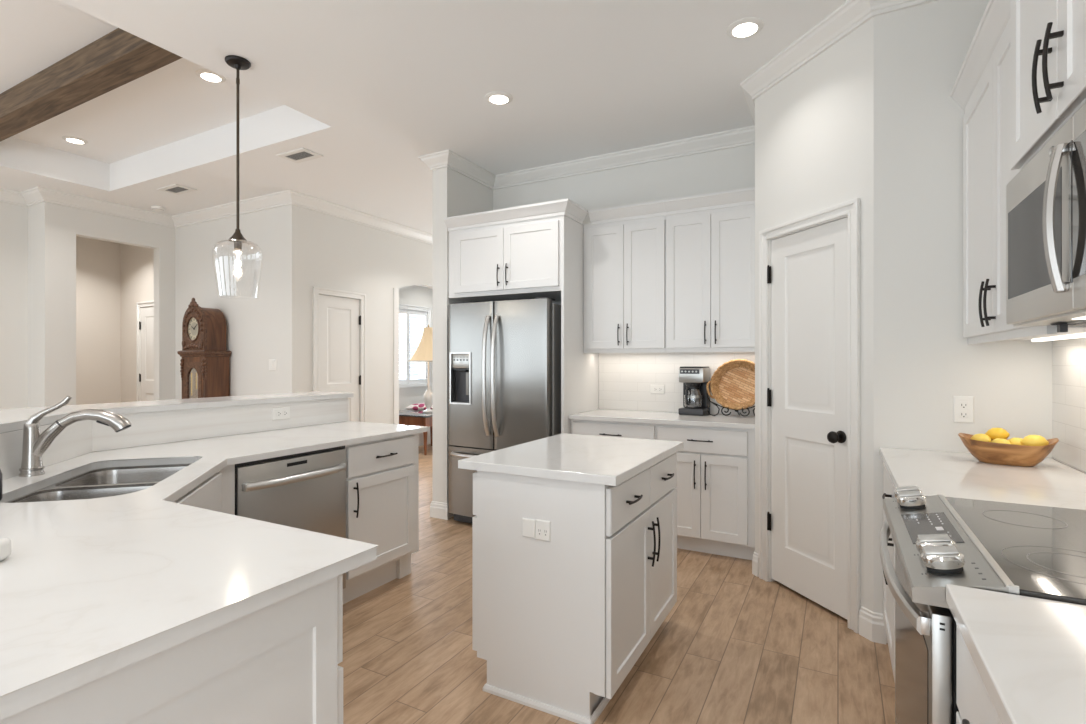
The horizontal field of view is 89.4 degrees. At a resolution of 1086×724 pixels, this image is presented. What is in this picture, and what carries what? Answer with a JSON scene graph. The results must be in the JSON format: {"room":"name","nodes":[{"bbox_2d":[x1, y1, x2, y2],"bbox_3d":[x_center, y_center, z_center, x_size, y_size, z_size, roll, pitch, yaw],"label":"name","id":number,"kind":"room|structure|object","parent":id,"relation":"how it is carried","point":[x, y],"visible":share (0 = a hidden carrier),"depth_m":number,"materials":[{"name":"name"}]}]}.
{"room":"kitchen","nodes":[
{"label":"kitchen","id":0,"kind":"room"},
{"bbox_2d":[0,202,27,409],"bbox_3d":[-6.789,-0.210,3.205,0.125,3.050,6.020,0,0,28],"label":"wall","id":1,"kind":"structure","parent":0,"point":[13,217],"depth_m":5.61,"materials":[{"name":"white paint"}]},
{"bbox_2d":[28,204,38,407],"bbox_3d":[-5.221,-0.210,5.712,0.265,3.050,0.120,0,0,28],"label":"wall","id":2,"kind":"structure","parent":0,"point":[33,211],"depth_m":5.66,"materials":[{"name":"white paint"}]},
{"bbox_2d":[39,202,174,406],"bbox_3d":[-4.786,-0.210,6.114,0.120,3.050,1.240,0,0,28],"label":"wall","id":3,"kind":"structure","parent":0,"point":[59,225],"depth_m":5.73,"materials":[{"name":"white paint"}]},
{"bbox_2d":[76,236,153,404],"bbox_3d":[-5.627,-0.210,6.526,1.750,3.050,1.970,0,0,28],"label":"wall","id":4,"kind":"structure","parent":0,"point":[112,277],"depth_m":7.46,"materials":[{"name":"beige paint"}]},
{"bbox_2d":[136,301,153,400],"bbox_3d":[-5.122,0.256,7.221,0.797,2.119,0.028,0,0,28],"label":"door","id":5,"kind":"structure","parent":4,"relation":"in","point":[144,316],"depth_m":7.32,"materials":[{"name":"white paint"}]},
{"bbox_2d":[4,421,345,501],"bbox_3d":[-1.806,0.778,2.435,0.692,1.074,2.762,0,0,6],"label":"wall","id":6,"kind":"structure","parent":0,"point":[344,421],"depth_m":2.66,"materials":[{"name":"white paint"}]},
{"bbox_2d":[0,398,347,479],"bbox_3d":[-1.738,0.321,2.405,0.574,0.159,2.716,0,0,6],"label":"backsplash","id":7,"kind":"structure","parent":6,"relation":"attached to","point":[79,438],"depth_m":2.73,"materials":[{"name":"white tile"}]},
{"bbox_2d":[272,407,289,419],"bbox_3d":[-1.560,0.307,3.273,0.009,0.072,0.118,0,0,28],"label":"wall outlet","id":8,"kind":"object","parent":7,"relation":"attached to","point":[280,413],"visible":1,"depth_m":3.27,"materials":[{"name":"white plastic"}]},
{"bbox_2d":[0,391,352,432],"bbox_3d":[-1.915,0.225,2.499,0.979,0.030,2.900,0,0,6],"label":"bar","id":9,"kind":"object","parent":6,"relation":"on","point":[12,419],"visible":0.85,"depth_m":2.75,"materials":[{"name":"white stone"}]},
{"bbox_2d":[175,206,283,398],"bbox_3d":[-3.583,-0.210,6.239,2.120,3.050,0.120,0,0,28],"label":"wall","id":10,"kind":"structure","parent":0,"point":[250,298],"depth_m":6.01,"materials":[{"name":"white paint"}]},
{"bbox_2d":[269,359,275,370],"bbox_3d":[-2.844,0.032,5.767,0.116,0.120,0.010,0,0,28],"label":"light switch","id":11,"kind":"object","parent":10,"relation":"attached to","point":[272,362],"visible":1,"depth_m":5.76,"materials":[{"name":"white plastic"}]},
{"bbox_2d":[284,204,432,423],"bbox_3d":[-1.381,-0.210,7.973,0.120,3.050,5.260,0,0,28],"label":"wall","id":12,"kind":"structure","parent":0,"point":[322,250],"depth_m":6.30,"materials":[{"name":"white paint"}]},
{"bbox_2d":[313,287,365,421],"bbox_3d":[-2.273,0.256,6.168,0.106,2.119,0.732,0,0,28],"label":"door","id":13,"kind":"structure","parent":12,"relation":"in","point":[336,320],"depth_m":6.18,"materials":[{"name":"white paint"}]},
{"bbox_2d":[393,288,398,424],"bbox_3d":[-1.914,0.190,6.976,0.144,2.250,0.087,0,0,28],"label":"trim","id":14,"kind":"structure","parent":12,"relation":"attached to","point":[395,290],"depth_m":6.92,"materials":[{"name":"white paint"}]},
{"bbox_2d":[399,285,432,410],"bbox_3d":[-1.095,-0.210,7.956,3.860,3.050,5.260,0,0,28],"label":"wall","id":15,"kind":"structure","parent":0,"point":[422,296],"depth_m":9.65,"materials":[{"name":"white paint"}]},
{"bbox_2d":[0,186,432,244],"bbox_3d":[-4.117,-1.676,5.509,12.409,0.119,2.104,0,0,-42],"label":"crown molding","id":16,"kind":"structure","parent":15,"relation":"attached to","point":[36,195],"depth_m":5.99,"materials":[{"name":"white paint"}]},
{"bbox_2d":[399,304,431,387],"bbox_3d":[-2.467,-0.275,9.272,0.145,1.421,1.661,0,0,28],"label":"window","id":17,"kind":"structure","parent":15,"relation":"in","point":[408,310],"depth_m":9.51,"materials":[{"name":"white"}]},
{"bbox_2d":[419,0,937,189],"bbox_3d":[0.547,-1.682,3.081,3.140,0.106,12.609,0,0,-1],"label":"crown molding","id":18,"kind":"structure","parent":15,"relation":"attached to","point":[852,14],"depth_m":4.14,"materials":[{"name":"white paint"}]},
{"bbox_2d":[0,0,847,233],"bbox_3d":[-2.198,-1.985,4.360,10.400,0.500,12.800,0,0,28],"label":"ceiling","id":19,"kind":"structure","parent":0,"point":[372,88],"depth_m":3.59,"materials":[{"name":"white paint"}]},
{"bbox_2d":[62,136,87,143],"bbox_3d":[-4.247,-2.009,4.984,0.184,0.012,0.184,0,0,28],"label":"recessed light","id":20,"kind":"object","parent":19,"relation":"in","point":[76,140],"visible":1,"depth_m":4.97,"materials":[{"name":"white paint"}]},
{"bbox_2d":[67,139,83,143],"bbox_3d":[-4.247,-2.009,4.984,0.124,0.006,0.124,0,0,28],"label":"diffuser","id":21,"kind":"object","parent":20,"relation":"attached to","point":[77,141],"depth_m":4.99,"materials":[{"name":"white plastic"}]},
{"bbox_2d":[0,28,182,141],"bbox_3d":[-3.472,-1.921,3.901,3.222,0.183,0.185,0,0,28],"label":"ceiling beam","id":22,"kind":"structure","parent":19,"relation":"attached to","point":[119,57],"depth_m":3.62,"materials":[{"name":"brown wood"}]},
{"bbox_2d":[151,206,164,210],"bbox_3d":[-4.320,-1.716,6.158,0.132,0.035,0.132,0,0,28],"label":"smoke detector","id":23,"kind":"object","parent":19,"relation":"attached to","point":[155,208],"visible":1,"depth_m":6.12,"materials":[{"name":"white plastic"}]},
{"bbox_2d":[157,184,196,194],"bbox_3d":[-3.670,-1.730,5.506,0.330,0.009,0.200,0,0,28],"label":"ceiling vent","id":24,"kind":"object","parent":19,"relation":"in","point":[177,189],"visible":1,"depth_m":5.49,"materials":[{"name":"white metal"}]},
{"bbox_2d":[196,69,225,82],"bbox_3d":[-2.340,-2.009,3.868,0.184,0.012,0.184,0,0,28],"label":"recessed light","id":25,"kind":"object","parent":19,"relation":"in","point":[205,74],"visible":0.94,"depth_m":3.86,"materials":[{"name":"white paint"}]},
{"bbox_2d":[201,73,220,81],"bbox_3d":[-2.340,-2.009,3.868,0.124,0.006,0.124,0,0,28],"label":"diffuser","id":26,"kind":"object","parent":25,"relation":"attached to","point":[210,77],"depth_m":3.87,"materials":[{"name":"white plastic"}]},
{"bbox_2d":[225,55,250,269],"bbox_3d":[-1.760,-1.054,3.168,0.254,1.361,0.254,0,0,28],"label":"pendant lamp","id":27,"kind":"object","parent":19,"relation":"hanging from","point":[237,62],"visible":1,"depth_m":3.16,"materials":[{"name":"black metal"}]},
{"bbox_2d":[229,229,246,249],"bbox_3d":[-1.760,-0.710,3.168,0.092,0.120,0.092,0,0,28],"label":"socket","id":28,"kind":"object","parent":27,"relation":"attached to","point":[237,237],"depth_m":3.15,"materials":[{"name":"brown metal"}]},
{"bbox_2d":[276,147,322,162],"bbox_3d":[-2.037,-1.730,4.601,0.330,0.009,0.200,0,0,28],"label":"ceiling vent","id":29,"kind":"object","parent":19,"relation":"in","point":[302,154],"visible":1,"depth_m":4.59,"materials":[{"name":"white metal"}]},
{"bbox_2d":[485,91,512,104],"bbox_3d":[-0.290,-1.729,3.608,0.184,0.012,0.184,0,0,28],"label":"recessed light","id":30,"kind":"object","parent":19,"relation":"in","point":[495,97],"visible":1,"depth_m":3.59,"materials":[{"name":"white paint"}]},
{"bbox_2d":[490,95,507,103],"bbox_3d":[-0.290,-1.729,3.608,0.124,0.006,0.124,0,0,28],"label":"diffuser","id":31,"kind":"object","parent":30,"relation":"attached to","point":[494,99],"depth_m":3.61,"materials":[{"name":"white plastic"}]},
{"bbox_2d":[726,17,763,38],"bbox_3d":[1.049,-1.729,2.852,0.184,0.012,0.184,0,0,28],"label":"recessed light","id":32,"kind":"object","parent":19,"relation":"in","point":[746,27],"visible":1,"depth_m":2.84,"materials":[{"name":"white paint"}]},
{"bbox_2d":[733,23,756,36],"bbox_3d":[1.049,-1.729,2.852,0.124,0.006,0.124,0,0,28],"label":"diffuser","id":33,"kind":"object","parent":32,"relation":"attached to","point":[739,29],"depth_m":2.85,"materials":[{"name":"white plastic"}]},
{"bbox_2d":[433,167,492,517],"bbox_3d":[0.392,-0.210,6.978,0.155,3.050,5.335,0,0,28],"label":"wall","id":34,"kind":"structure","parent":0,"point":[454,193],"depth_m":4.64,"materials":[{"name":"white paint"}]},
{"bbox_2d":[430,501,448,519],"bbox_3d":[0.388,1.248,6.971,0.187,0.135,5.351,0,0,28],"label":"baseboard","id":35,"kind":"structure","parent":34,"relation":"attached to","point":[440,510],"depth_m":4.61,"materials":[{"name":"white paint"}]},
{"bbox_2d":[338,444,894,723],"bbox_3d":[-2.198,1.365,4.360,10.400,0.100,12.800,0,0,28],"label":"floor","id":36,"kind":"structure","parent":0,"point":[735,646],"depth_m":2.45,"materials":[{"name":"brown wood"}]},
{"bbox_2d":[0,574,342,723],"bbox_3d":[-0.907,0.873,1.072,0.780,0.884,0.690,0,0,28],"label":"base cabinet","id":37,"kind":"object","parent":36,"relation":"on","point":[277,662],"visible":0.53,"depth_m":0.96,"materials":[{"name":"white paint"}]},
{"bbox_2d":[0,421,427,719],"bbox_3d":[-1.229,0.416,2.106,1.433,0.030,3.239,0,0,-9],"label":"countertop","id":38,"kind":"structure","parent":37,"relation":"on","point":[95,588],"depth_m":1.10,"materials":[{"name":"white stone"}]},
{"bbox_2d":[0,470,1,499],"bbox_3d":[-1.594,0.325,1.574,0.063,0.151,0.063,0,0,28],"label":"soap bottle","id":39,"kind":"object","parent":38,"relation":"on","point":[0,470],"visible":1,"depth_m":1.59,"materials":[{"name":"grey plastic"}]},
{"bbox_2d":[0,537,10,560],"bbox_3d":[-1.132,0.378,1.079,0.110,0.046,0.080,0,0,-12],"label":"soap dish","id":40,"kind":"object","parent":38,"relation":"on","point":[5,543],"visible":1,"depth_m":1.11,"materials":[{"name":"white ceramic"}]},
{"bbox_2d":[19,396,131,476],"bbox_3d":[-1.686,0.261,1.987,0.334,0.279,0.068,0,0,-17],"label":"kitchen faucet","id":41,"kind":"object","parent":38,"relation":"on","point":[35,443],"visible":1,"depth_m":1.95,"materials":[{"name":"silver metal"}]},
{"bbox_2d":[5,463,191,502],"bbox_3d":[-1.521,0.533,1.939,0.435,0.204,0.780,0,0,-17],"label":"sink","id":42,"kind":"object","parent":38,"relation":"in","point":[113,481],"visible":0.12,"depth_m":2.01,"materials":[{"name":"silver metal"}]},
{"bbox_2d":[177,298,230,398],"bbox_3d":[-3.740,0.308,6.064,0.500,2.014,0.298,0,0,28],"label":"grandfather clock","id":43,"kind":"object","parent":36,"relation":"on","point":[205,361],"visible":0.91,"depth_m":5.97,"materials":[{"name":"brown wood"}]},
{"bbox_2d":[182,306,225,350],"bbox_3d":[-3.744,-0.371,6.057,0.404,0.492,0.273,0,0,28],"label":"hood","id":44,"kind":"object","parent":43,"relation":"attached to","point":[203,329],"depth_m":5.97,"materials":[{"name":"brown wood"}]},
{"bbox_2d":[175,464,234,514],"bbox_3d":[-1.466,0.876,1.926,0.554,0.878,0.764,0,0,-17],"label":"base cabinet","id":45,"kind":"object","parent":36,"relation":"on","point":[216,493],"visible":0.04,"depth_m":2.17,"materials":[{"name":"white paint"}]},
{"bbox_2d":[180,446,345,588],"bbox_3d":[-1.397,0.876,2.731,0.653,0.878,0.594,0,0,28],"label":"dishwasher","id":46,"kind":"object","parent":36,"relation":"on","point":[306,490],"visible":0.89,"depth_m":2.60,"materials":[{"name":"silver metal"}]},
{"bbox_2d":[343,433,418,603],"bbox_3d":[-1.135,0.873,3.259,0.630,0.884,0.575,0,0,28],"label":"base cabinet","id":47,"kind":"object","parent":36,"relation":"on","point":[382,476],"visible":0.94,"depth_m":3.12,"materials":[{"name":"white paint"}]},
{"bbox_2d":[399,410,430,445],"bbox_3d":[-1.977,1.065,9.293,0.760,0.500,2.300,0,0,28],"label":"window bench","id":48,"kind":"object","parent":36,"relation":"on","point":[421,437],"visible":0.02,"depth_m":8.77,"materials":[{"name":"white paint"}]},
{"bbox_2d":[399,410,415,412],"bbox_3d":[-1.977,0.865,9.293,0.740,0.099,2.280,0,0,28],"label":"seat cushion","id":49,"kind":"object","parent":48,"relation":"on","point":[401,411],"depth_m":9.04,"materials":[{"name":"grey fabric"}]},
{"bbox_2d":[405,403,432,410],"bbox_3d":[-1.964,0.740,8.979,0.440,0.140,0.440,0,0,8],"label":"throw pillow","id":50,"kind":"object","parent":48,"relation":"on","point":[418,406],"visible":0.52,"depth_m":8.79,"materials":[{"name":"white fabric"}]},
{"bbox_2d":[399,411,432,454],"bbox_3d":[-1.701,1.035,8.180,0.600,0.560,0.840,0,0,28],"label":"side table","id":51,"kind":"object","parent":36,"relation":"on","point":[418,418],"visible":0.39,"depth_m":7.82,"materials":[{"name":"brown wood"}]},
{"bbox_2d":[408,324,432,412],"bbox_3d":[-1.717,0.095,8.234,0.601,1.320,0.601,0,0,28],"label":"table lamp","id":52,"kind":"object","parent":51,"relation":"on","point":[424,351],"visible":0.8,"depth_m":8.13,"materials":[{"name":"beige fabric"}]},
{"bbox_2d":[449,297,560,522],"bbox_3d":[-0.217,0.409,4.547,0.924,1.788,0.855,0,0,28],"label":"refrigerator","id":53,"kind":"object","parent":36,"relation":"on","point":[505,356],"visible":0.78,"depth_m":4.21,"materials":[{"name":"grey metal"}]},
{"bbox_2d":[444,199,598,433],"bbox_3d":[-0.144,0.061,4.602,1.142,2.508,0.743,0,0,28],"label":"tall cabinet","id":54,"kind":"object","parent":36,"relation":"on","point":[531,251],"visible":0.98,"depth_m":4.29,"materials":[{"name":"white paint"}]},
{"bbox_2d":[472,452,676,723],"bbox_3d":[0.189,0.875,2.493,0.673,0.880,0.932,0,0,28],"label":"kitchen island","id":55,"kind":"object","parent":36,"relation":"on","point":[572,581],"visible":0.9,"depth_m":2.10,"materials":[{"name":"white paint"}]},
{"bbox_2d":[536,519,550,541],"bbox_3d":[0.000,0.637,2.076,0.062,0.076,0.006,0,0,28],"label":"outlet plate","id":56,"kind":"object","parent":55,"relation":"attached to","point":[543,526],"depth_m":2.07,"materials":[{"name":"white plastic"}]},
{"bbox_2d":[458,433,683,485],"bbox_3d":[0.181,0.417,2.505,0.683,0.033,0.960,0,0,28],"label":"island countertop","id":57,"kind":"structure","parent":55,"relation":"on","point":[604,460],"depth_m":2.31,"materials":[{"name":"white stone"}]},
{"bbox_2d":[571,419,655,439],"bbox_3d":[0.627,0.873,4.257,0.668,0.884,0.620,0,0,28],"label":"base cabinet","id":58,"kind":"object","parent":36,"relation":"on","point":[581,427],"visible":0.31,"depth_m":4.00,"materials":[{"name":"white paint"}]},
{"bbox_2d":[568,409,754,428],"bbox_3d":[0.925,0.416,4.102,1.342,0.030,0.598,0,0,28],"label":"countertop","id":59,"kind":"structure","parent":58,"relation":"on","point":[673,418],"depth_m":3.97,"materials":[{"name":"white stone"}]},
{"bbox_2d":[678,366,709,415],"bbox_3d":[1.154,0.218,4.195,0.190,0.366,0.216,0,0,32],"label":"coffee maker","id":60,"kind":"object","parent":59,"relation":"on","point":[694,379],"visible":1,"depth_m":4.14,"materials":[{"name":"grey plastic"}]},
{"bbox_2d":[685,383,700,386],"bbox_3d":[1.142,0.170,4.175,0.124,0.031,0.102,0,0,32],"label":"basket","id":61,"kind":"object","parent":60,"relation":"on","point":[686,384],"depth_m":4.14,"materials":[{"name":"black plastic"}]},
{"bbox_2d":[706,394,754,415],"bbox_3d":[1.428,0.290,4.035,0.418,0.221,0.202,0,0,28],"label":"plate stand","id":62,"kind":"object","parent":59,"relation":"on","point":[715,404],"visible":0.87,"depth_m":4.02,"materials":[{"name":"black metal"}]},
{"bbox_2d":[706,359,754,409],"bbox_3d":[1.428,0.161,4.019,0.436,0.370,0.144,0,0,31],"label":"wicker tray","id":63,"kind":"object","parent":62,"relation":"on","point":[732,385],"visible":0.74,"depth_m":4.05,"materials":[{"name":"brown wicker"}]},
{"bbox_2d":[656,424,754,559],"bbox_3d":[1.217,0.873,3.940,0.671,0.884,0.620,0,0,28],"label":"base cabinet","id":64,"kind":"object","parent":36,"relation":"on","point":[715,487],"visible":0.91,"depth_m":3.67,"materials":[{"name":"white paint"}]},
{"bbox_2d":[882,462,894,681],"bbox_3d":[1.599,0.873,1.978,0.642,0.884,1.041,0,0,28],"label":"base cabinet","id":65,"kind":"object","parent":36,"relation":"on","point":[888,487],"visible":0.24,"depth_m":2.30,"materials":[{"name":"white paint"}]},
{"bbox_2d":[880,448,1085,509],"bbox_3d":[1.605,0.416,1.975,0.614,0.030,1.041,0,0,28],"label":"countertop","id":66,"kind":"structure","parent":65,"relation":"on","point":[1051,482],"depth_m":1.89,"materials":[{"name":"white stone"}]},
{"bbox_2d":[958,433,1058,466],"bbox_3d":[1.829,0.345,2.167,0.304,0.112,0.196,0,0,39],"label":"fruit bowl","id":67,"kind":"object","parent":66,"relation":"on","point":[986,452],"visible":0.93,"depth_m":2.11,"materials":[{"name":"brown wood"}]},
{"bbox_2d":[971,433,991,441],"bbox_3d":[1.771,0.319,2.220,0.066,0.060,0.069,0,0,-45],"label":"lemon","id":68,"kind":"object","parent":67,"relation":"in","point":[980,437],"visible":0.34,"depth_m":2.20,"materials":[{"name":"yellow food"}]},
{"bbox_2d":[985,428,1009,439],"bbox_3d":[1.834,0.293,2.215,0.063,0.056,0.065,0,0,-7],"label":"lemon","id":69,"kind":"object","parent":67,"relation":"in","point":[993,433],"visible":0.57,"depth_m":2.20,"materials":[{"name":"yellow food"}]},
{"bbox_2d":[991,438,1010,443],"bbox_3d":[1.793,0.325,2.150,0.058,0.051,0.060,0,0,8],"label":"lemon","id":70,"kind":"object","parent":67,"relation":"in","point":[997,440],"visible":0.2,"depth_m":2.14,"materials":[{"name":"yellow food"}]},
{"bbox_2d":[1008,438,1022,444],"bbox_3d":[1.857,0.322,2.149,0.060,0.051,0.058,0,0,-22],"label":"lemon","id":71,"kind":"object","parent":67,"relation":"in","point":[1016,441],"visible":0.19,"depth_m":2.14,"materials":[{"name":"yellow food"}]},
{"bbox_2d":[1020,435,1048,445],"bbox_3d":[1.887,0.309,2.107,0.069,0.059,0.067,0,0,-7],"label":"lemon","id":72,"kind":"object","parent":67,"relation":"in","point":[1030,440],"visible":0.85,"depth_m":2.09,"materials":[{"name":"yellow food"}]},
{"bbox_2d":[956,624,1001,723],"bbox_3d":[0.854,0.873,0.592,0.642,0.884,0.592,0,0,28],"label":"base cabinet","id":73,"kind":"object","parent":36,"relation":"on","point":[974,703],"visible":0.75,"depth_m":0.88,"materials":[{"name":"white paint"}]},
{"bbox_2d":[946,584,1085,723],"bbox_3d":[0.427,0.416,-0.217,0.614,0.030,2.422,0,0,28],"label":"countertop","id":74,"kind":"structure","parent":73,"relation":"on","point":[1028,654],"depth_m":0.76,"materials":[{"name":"white stone"}]},
{"bbox_2d":[879,486,1085,723],"bbox_3d":[1.145,0.840,1.201,0.688,0.951,0.750,0,0,28],"label":"range","id":75,"kind":"object","parent":36,"relation":"on","point":[1035,551],"visible":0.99,"depth_m":1.15,"materials":[{"name":"silver metal"}]},
{"bbox_2d":[879,521,958,723],"bbox_3d":[1.145,0.843,1.202,0.688,0.845,0.743,0,0,28],"label":"oven","id":76,"kind":"object","parent":75,"relation":"in","point":[925,624],"depth_m":1.10,"materials":[{"name":"silver glass"}]},
{"bbox_2d":[945,497,1085,605],"bbox_3d":[1.218,0.405,1.162,0.522,0.023,0.747,0,0,28],"label":"cooktop","id":77,"kind":"object","parent":75,"relation":"in","point":[1035,551],"depth_m":1.19,"materials":[{"name":"black glass"}]},
{"bbox_2d":[493,144,754,415],"bbox_3d":[1.126,-0.210,4.424,3.796,3.050,0.140,0,0,28],"label":"wall","id":78,"kind":"structure","parent":0,"point":[729,169],"depth_m":4.49,"materials":[{"name":"white paint"}]},
{"bbox_2d":[583,200,665,352],"bbox_3d":[0.679,-0.629,4.354,0.668,1.117,0.386,0,0,28],"label":"upper cabinet","id":79,"kind":"object","parent":78,"relation":"attached to","point":[624,247],"visible":0.98,"depth_m":4.21,"materials":[{"name":"white paint"}]},
{"bbox_2d":[599,352,754,415],"bbox_3d":[1.069,0.155,4.370,1.343,0.490,0.008,0,0,28],"label":"backsplash","id":80,"kind":"structure","parent":78,"relation":"attached to","point":[625,379],"depth_m":4.47,"materials":[{"name":"white tile"}]},
{"bbox_2d":[650,385,664,393],"bbox_3d":[0.925,0.220,4.436,0.118,0.072,0.009,0,0,28],"label":"wall outlet","id":81,"kind":"object","parent":80,"relation":"attached to","point":[654,389],"visible":1,"depth_m":4.43,"materials":[{"name":"white plastic"}]},
{"bbox_2d":[663,187,754,351],"bbox_3d":[1.270,-0.629,4.037,0.671,1.117,0.386,0,0,28],"label":"upper cabinet","id":82,"kind":"object","parent":78,"relation":"attached to","point":[710,238],"visible":0.92,"depth_m":3.91,"materials":[{"name":"white paint"}]},
{"bbox_2d":[755,17,873,611],"bbox_3d":[1.486,-0.210,3.014,0.100,3.050,0.851,0,0,-17],"label":"wall","id":83,"kind":"structure","parent":0,"point":[814,129],"depth_m":2.84,"materials":[{"name":"white paint"}]},
{"bbox_2d":[759,198,859,632],"bbox_3d":[1.456,0.260,3.010,0.160,2.111,0.717,0,0,-17],"label":"door","id":84,"kind":"structure","parent":83,"relation":"in","point":[812,274],"depth_m":2.98,"materials":[{"name":"white paint"}]},
{"bbox_2d":[859,606,885,643],"bbox_3d":[1.557,1.248,2.601,0.040,0.135,0.123,0,0,-35],"label":"baseboard","id":85,"kind":"structure","parent":83,"relation":"attached to","point":[871,624],"depth_m":2.58,"materials":[{"name":"white paint"}]},
{"bbox_2d":[874,0,1054,642],"bbox_3d":[1.870,-0.210,2.483,0.648,3.050,0.100,0,0,28],"label":"wall","id":86,"kind":"structure","parent":0,"point":[923,359],"depth_m":2.49,"materials":[{"name":"white paint"}]},
{"bbox_2d":[953,396,973,422],"bbox_3d":[1.859,0.210,2.426,0.072,0.118,0.009,0,0,28],"label":"wall outlet","id":87,"kind":"object","parent":86,"relation":"attached to","point":[963,406],"visible":1,"depth_m":2.42,"materials":[{"name":"white plastic"}]},
{"bbox_2d":[959,402,968,407],"bbox_3d":[1.858,0.190,2.424,0.035,0.029,0.003,0,0,28],"label":"socket","id":88,"kind":"object","parent":87,"relation":"attached to","point":[961,404],"depth_m":2.42,"materials":[{"name":"white plastic"}]},
{"bbox_2d":[959,411,968,417],"bbox_3d":[1.858,0.231,2.424,0.035,0.029,0.003,0,0,28],"label":"socket","id":89,"kind":"object","parent":87,"relation":"attached to","point":[962,414],"depth_m":2.42,"materials":[{"name":"white plastic"}]},
{"bbox_3d":[1.047,-0.210,0.119,0.140,3.050,8.000,0,0,28],"label":"wall","id":90,"kind":"structure","parent":0,"visible":0},
{"bbox_2d":[950,0,1085,344],"bbox_3d":[1.725,-0.640,1.912,0.344,1.126,1.039,0,0,28],"label":"upper cabinet","id":91,"kind":"object","parent":90,"relation":"attached to","point":[981,87],"visible":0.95,"depth_m":2.00,"materials":[{"name":"white paint"}]},
{"bbox_2d":[1031,333,1085,341],"bbox_3d":[1.812,-0.088,1.865,0.035,0.010,0.839,0,0,28],"label":"light","id":92,"kind":"object","parent":91,"relation":"attached to","point":[1076,335],"depth_m":1.96,"materials":[{"name":"white plastic"}]},
{"bbox_2d":[1010,0,1085,171],"bbox_3d":[1.273,-0.962,1.133,0.415,0.863,0.759,0,0,28],"label":"upper cabinet","id":93,"kind":"object","parent":90,"relation":"attached to","point":[1048,37],"visible":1,"depth_m":1.27,"materials":[{"name":"white paint"}]},
{"bbox_2d":[1006,102,1085,331],"bbox_3d":[1.268,-0.296,1.135,0.408,0.442,0.743,0,0,28],"label":"microwave","id":94,"kind":"object","parent":93,"relation":"attached to","point":[1046,200],"visible":1,"depth_m":1.19,"materials":[{"name":"grey metal"}]},
{"bbox_2d":[1052,337,1085,472],"bbox_3d":[1.175,0.143,0.516,0.008,0.516,4.021,0,0,28],"label":"backsplash","id":95,"kind":"structure","parent":90,"relation":"attached to","point":[1068,355],"depth_m":2.13,"materials":[{"name":"white tile"}]},
{"bbox_3d":[1.538,-0.210,3.717,0.100,3.050,0.716,0,0,28],"label":"wall","id":96,"kind":"structure","parent":0,"visible":0},
{"bbox_2d":[752,551,758,576],"bbox_3d":[1.329,1.248,3.440,0.041,0.135,0.163,0,0,16],"label":"baseboard","id":97,"kind":"structure","parent":96,"relation":"attached to","point":[755,561],"depth_m":3.38,"materials":[{"name":"white paint"}]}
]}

